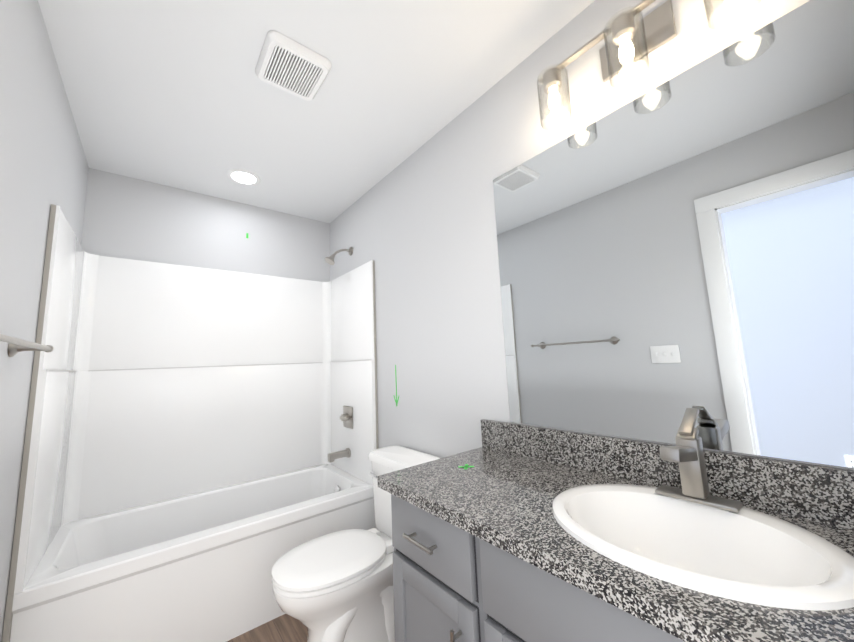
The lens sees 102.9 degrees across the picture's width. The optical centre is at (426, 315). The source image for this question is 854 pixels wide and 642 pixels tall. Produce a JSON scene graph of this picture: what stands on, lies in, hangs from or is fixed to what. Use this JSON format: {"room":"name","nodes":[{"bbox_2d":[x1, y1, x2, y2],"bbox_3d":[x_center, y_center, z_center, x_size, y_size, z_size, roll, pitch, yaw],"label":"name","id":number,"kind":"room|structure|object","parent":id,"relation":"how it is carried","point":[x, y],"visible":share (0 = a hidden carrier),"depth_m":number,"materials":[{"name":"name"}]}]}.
{"room":"bathroom","nodes":[
{"label":"bathroom","id":0,"kind":"room"},
{"bbox_2d":[0,0,88,641],"bbox_3d":[-1.046,0.133,0.639,0.100,2.505,3.177,4,-10,-39],"label":"wall","id":1,"kind":"structure","parent":0,"point":[43,164],"depth_m":1.17,"materials":[{"name":"grey paint"}]},
{"bbox_2d":[0,334,53,356],"bbox_3d":[-1.127,0.067,0.898,0.087,0.060,0.736,4,-10,-39],"label":"towel rail","id":2,"kind":"object","parent":1,"relation":"attached to","point":[16,346],"visible":1,"depth_m":1.08,"materials":[{"name":"silver metal"}]},
{"bbox_2d":[81,168,329,281],"bbox_3d":[-1.474,0.384,2.377,1.624,2.505,0.100,4,-10,-39],"label":"wall","id":3,"kind":"structure","parent":0,"point":[125,217],"depth_m":2.37,"materials":[{"name":"grey paint"}]},
{"bbox_2d":[227,614,307,641],"bbox_3d":[-0.652,1.357,0.234,3.114,0.060,4.177,4,-10,-39],"label":"floor","id":4,"kind":"structure","parent":0,"point":[285,628],"depth_m":1.63,"materials":[{"name":"wood"}]},
{"bbox_2d":[2,204,377,641],"bbox_3d":[-1.156,0.499,2.050,1.520,2.164,0.766,4,-10,-39],"label":"tub","id":5,"kind":"object","parent":4,"relation":"on","point":[200,443],"visible":0.96,"depth_m":2.02,"materials":[{"name":"white plastic"}]},
{"bbox_2d":[271,446,439,641],"bbox_3d":[-0.315,1.099,1.560,0.736,0.792,0.432,4,-10,-39],"label":"toilet","id":6,"kind":"object","parent":4,"relation":"on","point":[337,586],"visible":0.79,"depth_m":1.43,"materials":[{"name":"white ceramic"}]},
{"bbox_2d":[377,408,853,641],"bbox_3d":[0.518,0.784,0.705,0.556,1.104,1.489,4,-10,-39],"label":"bathroom vanity","id":7,"kind":"object","parent":4,"relation":"on","point":[521,533],"visible":1,"depth_m":0.79,"materials":[{"name":"grey stone"}]},
{"bbox_2d":[38,0,594,222],"bbox_3d":[-0.757,-1.183,0.575,3.114,0.060,4.177,4,-10,-39],"label":"ceiling","id":8,"kind":"structure","parent":0,"point":[179,94],"depth_m":1.51,"materials":[{"name":"white paint"}]},
{"bbox_2d":[227,169,259,185],"bbox_3d":[-1.203,-0.907,2.234,0.196,0.008,0.196,4,-10,-39],"label":"recessed light","id":9,"kind":"object","parent":8,"relation":"in","point":[243,177],"visible":1,"depth_m":2.23,"materials":[{"name":"white plastic"}]},
{"bbox_2d":[255,31,330,100],"bbox_3d":[-0.562,-1.030,1.430,0.250,0.029,0.250,4,-10,-39],"label":"fan","id":10,"kind":"object","parent":8,"relation":"attached to","point":[289,65],"visible":1,"depth_m":1.40,"materials":[{"name":"white plastic"}]},
{"bbox_2d":[330,0,853,469],"bbox_3d":[0.221,0.216,1.652,0.100,2.505,3.377,4,-10,-39],"label":"wall","id":11,"kind":"structure","parent":0,"point":[418,227],"depth_m":1.65,"materials":[{"name":"grey paint"}]},
{"bbox_2d":[537,0,761,130],"bbox_3d":[0.616,-0.827,1.042,0.151,0.225,0.578,4,-10,-39],"label":"sconce","id":12,"kind":"object","parent":11,"relation":"attached to","point":[631,43],"visible":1,"depth_m":1.04,"materials":[{"name":"silver metal"}]},
{"bbox_2d":[493,0,853,467],"bbox_3d":[0.735,-0.176,0.956,0.006,1.057,1.322,4,-10,-39],"label":"mirror","id":13,"kind":"object","parent":11,"relation":"attached to","point":[671,251],"visible":1,"depth_m":0.92,"materials":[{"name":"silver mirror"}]}
]}

